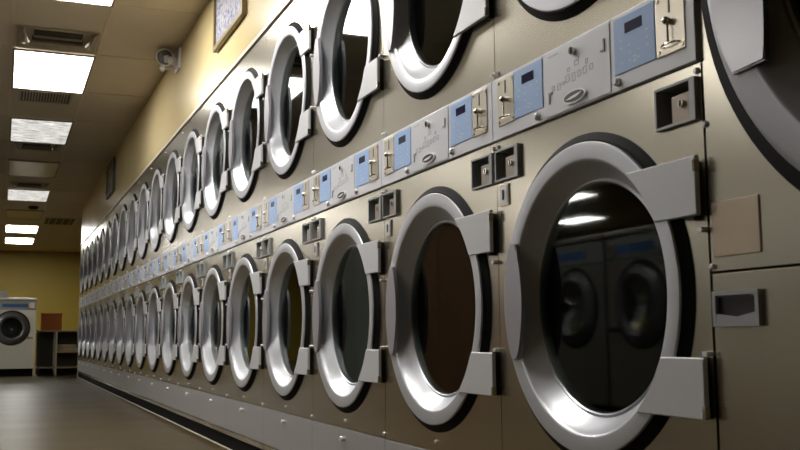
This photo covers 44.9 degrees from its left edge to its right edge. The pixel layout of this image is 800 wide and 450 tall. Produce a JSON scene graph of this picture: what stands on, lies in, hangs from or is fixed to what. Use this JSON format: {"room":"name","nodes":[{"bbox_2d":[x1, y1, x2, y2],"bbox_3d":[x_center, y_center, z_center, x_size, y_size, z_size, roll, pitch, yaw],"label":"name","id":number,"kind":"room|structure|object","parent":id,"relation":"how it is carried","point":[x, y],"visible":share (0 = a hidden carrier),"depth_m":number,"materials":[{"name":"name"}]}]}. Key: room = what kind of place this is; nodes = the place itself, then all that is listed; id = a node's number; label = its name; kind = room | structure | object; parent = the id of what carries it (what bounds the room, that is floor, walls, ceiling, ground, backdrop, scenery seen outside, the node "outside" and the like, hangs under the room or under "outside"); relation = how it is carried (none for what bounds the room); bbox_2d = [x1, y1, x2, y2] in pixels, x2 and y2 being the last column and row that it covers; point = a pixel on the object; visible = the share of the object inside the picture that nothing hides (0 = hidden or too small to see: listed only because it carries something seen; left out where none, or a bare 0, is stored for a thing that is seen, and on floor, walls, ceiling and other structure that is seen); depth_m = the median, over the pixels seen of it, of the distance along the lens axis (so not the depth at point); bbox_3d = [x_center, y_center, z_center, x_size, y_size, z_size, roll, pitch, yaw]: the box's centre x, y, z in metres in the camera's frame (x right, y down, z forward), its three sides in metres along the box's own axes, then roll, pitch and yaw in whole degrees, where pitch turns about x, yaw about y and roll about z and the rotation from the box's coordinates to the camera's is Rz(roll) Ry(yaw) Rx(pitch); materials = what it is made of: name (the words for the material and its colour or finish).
{"room":"laundry","nodes":[
{"label":"laundry","id":0,"kind":"room"},
{"bbox_2d":[0,250,80,364],"bbox_3d":[-11.684,1.941,22.862,14.200,2.790,0.100,2,-7,-22],"label":"wall","id":1,"kind":"structure","parent":0,"point":[52,278],"depth_m":24.06,"materials":[{"name":"yellow paint"}]},
{"bbox_2d":[0,0,208,251],"bbox_3d":[-6.059,-1.119,9.386,14.200,0.100,29.600,2,-7,-22],"label":"ceiling","id":2,"kind":"structure","parent":0,"point":[131,32],"depth_m":8.77,"materials":[{"name":"tile"}]},
{"bbox_2d":[5,238,34,243],"bbox_3d":[-8.418,0.353,21.385,0.600,0.014,1.210,2,-7,-22],"label":"recessed light","id":3,"kind":"object","parent":2,"relation":"in","point":[7,240],"visible":1,"depth_m":21.27,"materials":[{"name":"beige plastic"}]},
{"bbox_2d":[5,225,38,232],"bbox_3d":[-7.492,0.086,19.144,0.600,0.014,1.210,2,-7,-22],"label":"recessed light","id":4,"kind":"object","parent":2,"relation":"in","point":[8,228],"visible":1,"depth_m":19.13,"materials":[{"name":"beige plastic"}]},
{"bbox_2d":[6,209,43,219],"bbox_3d":[-6.566,-0.181,16.902,0.600,0.014,1.210,2,-7,-22],"label":"recessed light","id":5,"kind":"object","parent":2,"relation":"in","point":[10,213],"visible":1,"depth_m":16.86,"materials":[{"name":"beige plastic"}]},
{"bbox_2d":[6,188,50,201],"bbox_3d":[-5.640,-0.448,14.661,0.600,0.014,1.210,2,-7,-22],"label":"recessed light","id":6,"kind":"object","parent":2,"relation":"in","point":[12,194],"visible":1,"depth_m":14.63,"materials":[{"name":"beige plastic"}]},
{"bbox_2d":[10,182,49,189],"bbox_3d":[-5.273,-0.539,13.756,0.520,0.063,0.560,2,-7,-22],"label":"ceiling vent","id":7,"kind":"object","parent":2,"relation":"in","point":[26,185],"visible":1,"depth_m":13.64,"materials":[{"name":"beige"}]},
{"bbox_2d":[7,159,59,177],"bbox_3d":[-4.714,-0.715,12.419,0.600,0.014,1.210,2,-7,-22],"label":"recessed light","id":8,"kind":"object","parent":2,"relation":"in","point":[20,168],"visible":1,"depth_m":12.35,"materials":[{"name":"beige plastic"}]},
{"bbox_2d":[28,206,38,209],"bbox_3d":[-6.042,-0.280,15.933,0.160,0.050,0.160,2,-7,-22],"label":"smoke detector","id":9,"kind":"object","parent":2,"relation":"attached to","point":[29,207],"visible":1,"depth_m":15.88,"materials":[{"name":"grey plastic"}]},
{"bbox_2d":[12,141,61,152],"bbox_3d":[-4.138,-0.866,11.009,0.520,0.062,0.500,2,-7,-22],"label":"ceiling vent","id":10,"kind":"object","parent":2,"relation":"in","point":[24,146],"visible":1,"depth_m":10.92,"materials":[{"name":"beige"}]},
{"bbox_2d":[9,117,73,144],"bbox_3d":[-3.788,-0.982,10.177,0.600,0.014,1.210,2,-7,-22],"label":"recessed light","id":11,"kind":"object","parent":2,"relation":"in","point":[30,130],"visible":1,"depth_m":10.11,"materials":[{"name":"beige plastic"}]},
{"bbox_2d":[18,89,72,104],"bbox_3d":[-3.209,-1.155,8.750,0.450,0.009,0.400,2,-7,-22],"label":"ceiling vent","id":12,"kind":"object","parent":2,"relation":"in","point":[24,95],"visible":1,"depth_m":8.74,"materials":[{"name":"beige metal"}]},
{"bbox_2d":[11,48,95,93],"bbox_3d":[-2.862,-1.249,7.936,0.600,0.014,1.210,2,-7,-22],"label":"recessed light","id":13,"kind":"object","parent":2,"relation":"in","point":[40,70],"visible":1,"depth_m":7.86,"materials":[{"name":"beige plastic"}]},
{"bbox_2d":[17,25,99,53],"bbox_3d":[-2.511,-1.333,7.084,0.550,0.063,0.530,2,-7,-22],"label":"ceiling vent","id":14,"kind":"object","parent":2,"relation":"in","point":[27,36],"visible":1,"depth_m":7.02,"materials":[{"name":"beige metal"}]},
{"bbox_2d":[43,218,75,224],"bbox_3d":[-6.330,-0.063,17.965,0.540,0.009,1.000,2,-7,-22],"label":"ceiling vent","id":15,"kind":"object","parent":2,"relation":"in","point":[51,221],"visible":1,"depth_m":17.96,"materials":[{"name":"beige metal"}]},
{"bbox_2d":[54,0,114,6],"bbox_3d":[-1.936,-1.516,5.694,0.600,0.014,1.210,2,-7,-22],"label":"recessed light","id":16,"kind":"object","parent":2,"relation":"in","point":[107,3],"visible":1,"depth_m":6.27,"materials":[{"name":"beige plastic"}]},
{"bbox_2d":[67,0,111,5],"bbox_3d":[-1.936,-1.517,5.694,0.564,0.008,1.174,2,-7,-22],"label":"diffuser","id":17,"kind":"object","parent":16,"relation":"attached to","point":[90,2],"depth_m":6.27,"materials":[{"name":"grey plastic"}]},
{"bbox_2d":[0,0,199,251],"bbox_3d":[-6.059,-1.073,9.381,14.200,0.014,29.600,2,-7,-22],"label":"trim","id":18,"kind":"structure","parent":2,"relation":"attached to","point":[11,46],"depth_m":8.82,"materials":[{"name":"beige"}]},
{"bbox_2d":[0,365,227,449],"bbox_3d":[-6.037,1.751,9.053,14.200,0.100,29.600,2,-7,-22],"label":"floor","id":19,"kind":"structure","parent":0,"point":[43,411],"depth_m":7.11,"materials":[{"name":"grey tile"}]},
{"bbox_2d":[0,298,36,376],"bbox_3d":[-6.604,1.905,16.423,0.750,1.300,0.895,2,-7,-22],"label":"washer","id":20,"kind":"object","parent":19,"relation":"on","point":[17,315],"visible":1,"depth_m":16.09,"materials":[{"name":"silver metal"}]},
{"bbox_2d":[0,291,7,297],"bbox_3d":[-6.775,1.187,16.381,0.230,0.120,0.300,2,-7,-22],"label":"cardboard box","id":21,"kind":"object","parent":20,"relation":"on","point":[3,294],"visible":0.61,"depth_m":16.27,"materials":[{"name":"grey"}]},
{"bbox_2d":[35,330,77,375],"bbox_3d":[-5.589,2.223,16.910,1.440,0.765,0.720,2,-7,-22],"label":"shelf","id":22,"kind":"object","parent":19,"relation":"on","point":[48,360],"visible":0.48,"depth_m":17.05,"materials":[{"name":"brown wood"}]},
{"bbox_2d":[41,313,62,329],"bbox_3d":[-6.018,1.669,16.691,0.340,0.290,0.290,2,-7,-22],"label":"wooden box","id":23,"kind":"object","parent":22,"relation":"on","point":[49,321],"visible":0.89,"depth_m":16.56,"materials":[{"name":"orange wood"}]},
{"bbox_2d":[35,366,76,368],"bbox_3d":[-5.588,2.474,16.881,1.440,0.020,0.720,2,-7,-22],"label":"shelf","id":24,"kind":"object","parent":22,"relation":"attached to","point":[37,367],"depth_m":16.70,"materials":[{"name":"brown"}]},
{"bbox_2d":[57,348,77,351],"bbox_3d":[-5.736,2.153,16.668,0.340,0.049,0.250,2,-7,-22],"label":"folded cloth","id":25,"kind":"object","parent":22,"relation":"on","point":[64,349],"visible":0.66,"depth_m":16.57,"materials":[{"name":"beige fabric"}]},
{"bbox_2d":[57,346,76,348],"bbox_3d":[-5.741,2.108,16.671,0.310,0.039,0.250,2,-7,-22],"label":"folded cloth","id":26,"kind":"object","parent":25,"relation":"on","point":[58,347],"visible":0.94,"depth_m":16.55,"materials":[{"name":"fabric"}]},
{"bbox_2d":[57,344,75,345],"bbox_3d":[-5.751,2.073,16.671,0.310,0.029,0.250,2,-7,-22],"label":"folded cloth","id":27,"kind":"object","parent":26,"relation":"on","point":[57,344],"visible":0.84,"depth_m":16.56,"materials":[{"name":"beige fabric"}]},
{"bbox_2d":[57,351,77,352],"bbox_3d":[-5.452,2.219,16.946,1.080,0.020,0.680,2,-7,-22],"label":"shelf","id":28,"kind":"object","parent":22,"relation":"attached to","point":[60,351],"depth_m":16.52,"materials":[{"name":"brown"}]},
{"bbox_2d":[77,0,285,376],"bbox_3d":[-0.777,-0.028,6.601,1.200,2.790,20.713,2,-7,-22],"label":"wall","id":29,"kind":"structure","parent":0,"point":[175,97],"depth_m":7.38,"materials":[{"name":"yellow paint"}]},
{"bbox_2d":[105,157,115,199],"bbox_3d":[-3.505,-0.558,11.703,0.029,0.400,0.800,2,-7,-22],"label":"framed picture","id":30,"kind":"object","parent":29,"relation":"attached to","point":[110,170],"visible":1,"depth_m":11.63,"materials":[{"name":"grey"}]},
{"bbox_2d":[107,163,112,192],"bbox_3d":[-3.499,-0.558,11.705,0.012,0.310,0.710,2,-7,-22],"label":"print","id":31,"kind":"object","parent":30,"relation":"attached to","point":[110,166],"depth_m":11.73},
{"bbox_2d":[78,377,231,449],"bbox_3d":[-2.109,1.560,8.117,0.009,0.004,16.370,2,-7,-22],"label":"trim","id":32,"kind":"structure","parent":29,"relation":"attached to","point":[78,377],"depth_m":6.97,"materials":[{"name":"beige"}]},
{"bbox_2d":[156,46,181,73],"bbox_3d":[-1.750,-1.250,7.285,0.173,0.170,0.200,2,-7,-22],"label":"security camera","id":33,"kind":"object","parent":29,"relation":"attached to","point":[165,57],"visible":1,"depth_m":7.29,"materials":[{"name":"white plastic"}]},
{"bbox_2d":[78,373,262,449],"bbox_3d":[-1.643,1.544,8.310,0.996,0.073,16.368,2,-7,-22],"label":"baseboard","id":34,"kind":"structure","parent":29,"relation":"attached to","point":[230,442],"depth_m":6.61,"materials":[{"name":"black"}]},
{"bbox_2d":[77,242,85,373],"bbox_3d":[-4.614,1.337,15.561,1.029,2.050,0.798,2,-7,-22],"label":"dryer","id":35,"kind":"object","parent":34,"relation":"on","point":[81,279],"visible":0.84,"depth_m":15.48,"materials":[{"name":"silver metal"}]},
{"bbox_2d":[81,237,89,375],"bbox_3d":[-4.310,1.249,14.826,1.029,2.050,0.798,2,-7,-22],"label":"dryer","id":36,"kind":"object","parent":34,"relation":"on","point":[85,266],"visible":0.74,"depth_m":14.73,"materials":[{"name":"silver metal"}]},
{"bbox_2d":[85,231,94,376],"bbox_3d":[-4.006,1.162,14.091,1.029,2.050,0.798,2,-7,-22],"label":"dryer","id":37,"kind":"object","parent":34,"relation":"on","point":[92,237],"visible":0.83,"depth_m":14.03,"materials":[{"name":"silver metal"}]},
{"bbox_2d":[90,225,99,379],"bbox_3d":[-3.703,1.074,13.356,1.029,2.050,0.798,2,-7,-22],"label":"dryer","id":38,"kind":"object","parent":34,"relation":"on","point":[97,231],"visible":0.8,"depth_m":13.28,"materials":[{"name":"silver metal"}]},
{"bbox_2d":[95,218,105,381],"bbox_3d":[-3.399,0.987,12.621,1.029,2.050,0.798,2,-7,-22],"label":"dryer","id":39,"kind":"object","parent":34,"relation":"on","point":[100,265],"visible":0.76,"depth_m":12.55,"materials":[{"name":"silver metal"}]},
{"bbox_2d":[101,210,112,384],"bbox_3d":[-3.095,0.899,11.886,1.029,2.050,0.798,2,-7,-22],"label":"dryer","id":40,"kind":"object","parent":34,"relation":"on","point":[109,219],"visible":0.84,"depth_m":11.80,"materials":[{"name":"silver metal"}]},
{"bbox_2d":[108,201,120,387],"bbox_3d":[-2.792,0.812,11.151,1.029,2.050,0.798,2,-7,-22],"label":"dryer","id":41,"kind":"object","parent":34,"relation":"on","point":[114,257],"visible":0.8,"depth_m":11.06,"materials":[{"name":"silver metal"}]},
{"bbox_2d":[115,192,128,390],"bbox_3d":[-2.488,0.724,10.416,1.029,2.050,0.798,2,-7,-22],"label":"dryer","id":42,"kind":"object","parent":34,"relation":"on","point":[124,207],"visible":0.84,"depth_m":10.32,"materials":[{"name":"silver metal"}]},
{"bbox_2d":[124,179,139,395],"bbox_3d":[-2.185,0.637,9.681,1.029,2.050,0.798,2,-7,-22],"label":"dryer","id":43,"kind":"object","parent":34,"relation":"on","point":[131,236],"visible":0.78,"depth_m":9.58,"materials":[{"name":"silver metal"}]},
{"bbox_2d":[134,165,151,400],"bbox_3d":[-1.881,0.549,8.946,1.029,2.050,0.798,2,-7,-22],"label":"dryer","id":44,"kind":"object","parent":34,"relation":"on","point":[143,232],"visible":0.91,"depth_m":8.84,"materials":[{"name":"silver metal"}]},
{"bbox_2d":[146,149,165,405],"bbox_3d":[-1.577,0.462,8.211,1.029,2.050,0.798,2,-7,-22],"label":"dryer","id":45,"kind":"object","parent":34,"relation":"on","point":[156,222],"visible":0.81,"depth_m":8.10,"materials":[{"name":"silver metal"}]},
{"bbox_2d":[160,129,182,413],"bbox_3d":[-1.274,0.374,7.476,1.029,2.050,0.798,2,-7,-22],"label":"dryer","id":46,"kind":"object","parent":34,"relation":"on","point":[172,209],"visible":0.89,"depth_m":7.36,"materials":[{"name":"silver metal"}]},
{"bbox_2d":[177,103,204,422],"bbox_3d":[-0.970,0.287,6.741,1.029,2.050,0.798,2,-7,-22],"label":"dryer","id":47,"kind":"object","parent":34,"relation":"on","point":[191,192],"visible":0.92,"depth_m":6.61,"materials":[{"name":"silver metal"}]},
{"bbox_2d":[199,73,230,433],"bbox_3d":[-0.666,0.199,6.006,1.029,2.050,0.798,2,-7,-22],"label":"dryer","id":48,"kind":"object","parent":34,"relation":"on","point":[215,171],"visible":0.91,"depth_m":5.86,"materials":[{"name":"silver metal"}]},
{"bbox_2d":[226,32,266,448],"bbox_3d":[-0.363,0.112,5.271,1.029,2.050,0.798,2,-7,-22],"label":"dryer","id":49,"kind":"object","parent":34,"relation":"on","point":[247,143],"visible":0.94,"depth_m":5.10,"materials":[{"name":"silver metal"}]},
{"bbox_2d":[262,0,315,449],"bbox_3d":[-0.059,0.024,4.536,1.029,2.050,0.798,2,-7,-22],"label":"dryer","id":50,"kind":"object","parent":34,"relation":"on","point":[287,329],"visible":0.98,"depth_m":4.36,"materials":[{"name":"silver metal"}]},
{"bbox_2d":[265,258,267,269],"bbox_3d":[-0.644,0.187,4.665,0.005,0.055,0.047,2,-7,-22],"label":"switch","id":51,"kind":"object","parent":50,"relation":"attached to","point":[266,259],"depth_m":4.65,"materials":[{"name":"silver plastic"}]},
{"bbox_2d":[311,0,386,449],"bbox_3d":[0.244,-0.064,3.801,1.029,2.050,0.798,2,-7,-22],"label":"dryer","id":52,"kind":"object","parent":34,"relation":"on","point":[348,225],"visible":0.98,"depth_m":3.62,"materials":[{"name":"silver metal"}]},
{"bbox_2d":[314,242,317,256],"bbox_3d":[-0.341,0.099,3.930,0.005,0.055,0.047,2,-7,-22],"label":"switch","id":53,"kind":"object","parent":52,"relation":"attached to","point":[315,243],"depth_m":3.92,"materials":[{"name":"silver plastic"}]},
{"bbox_2d":[381,0,502,449],"bbox_3d":[0.548,-0.151,3.067,1.029,2.050,0.798,2,-7,-22],"label":"dryer","id":54,"kind":"object","parent":34,"relation":"on","point":[440,196],"visible":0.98,"depth_m":2.85,"materials":[{"name":"silver metal"}]},
{"bbox_2d":[385,220,391,237],"bbox_3d":[-0.037,0.012,3.195,0.005,0.055,0.047,2,-7,-22],"label":"switch","id":55,"kind":"object","parent":54,"relation":"attached to","point":[388,223],"depth_m":3.19,"materials":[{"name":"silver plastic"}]},
{"bbox_2d":[453,114,468,138],"bbox_3d":[0.169,-0.271,2.690,0.001,0.057,0.098,2,-7,-22],"label":"print","id":56,"kind":"object","parent":54,"relation":"attached to","point":[460,121],"depth_m":2.69,"materials":[{"name":"blue"}]},
{"bbox_2d":[492,0,721,449],"bbox_3d":[0.852,-0.239,2.332,1.029,2.050,0.798,2,-7,-22],"label":"dryer","id":57,"kind":"object","parent":34,"relation":"on","point":[607,331],"visible":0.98,"depth_m":2.07,"materials":[{"name":"silver metal"}]},
{"bbox_2d":[499,183,509,206],"bbox_3d":[0.266,-0.076,2.460,0.005,0.055,0.047,2,-7,-22],"label":"switch","id":58,"kind":"object","parent":57,"relation":"attached to","point":[504,188],"depth_m":2.45,"materials":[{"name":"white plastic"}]},
{"bbox_2d":[518,80,537,109],"bbox_3d":[0.310,-0.312,2.347,0.001,0.057,0.097,2,-7,-22],"label":"print","id":59,"kind":"object","parent":57,"relation":"attached to","point":[527,89],"depth_m":2.35,"materials":[{"name":"blue paper"}]},
{"bbox_2d":[619,27,648,64],"bbox_3d":[0.472,-0.358,1.955,0.001,0.057,0.098,2,-7,-22],"label":"print","id":60,"kind":"object","parent":57,"relation":"attached to","point":[633,41],"depth_m":1.95,"materials":[{"name":"blue"}]},
{"bbox_2d":[700,0,799,449],"bbox_3d":[1.268,-0.343,1.456,1.127,2.050,1.149,2,-7,-22],"label":"dryer","id":61,"kind":"object","parent":34,"relation":"on","point":[751,48],"visible":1,"depth_m":1.63,"materials":[{"name":"silver metal"}]},
{"bbox_2d":[81,0,292,245],"bbox_3d":[-2.083,-0.561,8.380,0.112,0.022,16.370,2,-7,-22],"label":"trim","id":62,"kind":"structure","parent":29,"relation":"attached to","point":[287,3],"depth_m":6.01,"materials":[{"name":"silver"}]},
{"bbox_2d":[213,0,246,52],"bbox_3d":[-0.996,-1.300,5.632,0.029,0.393,0.780,2,-7,-22],"label":"framed picture","id":63,"kind":"object","parent":29,"relation":"attached to","point":[227,14],"visible":1,"depth_m":5.70,"materials":[{"name":"gold metal"}]},
{"bbox_2d":[216,0,240,42],"bbox_3d":[-0.991,-1.300,5.634,0.012,0.333,0.720,2,-7,-22],"label":"print","id":64,"kind":"object","parent":63,"relation":"attached to","point":[227,11],"depth_m":5.70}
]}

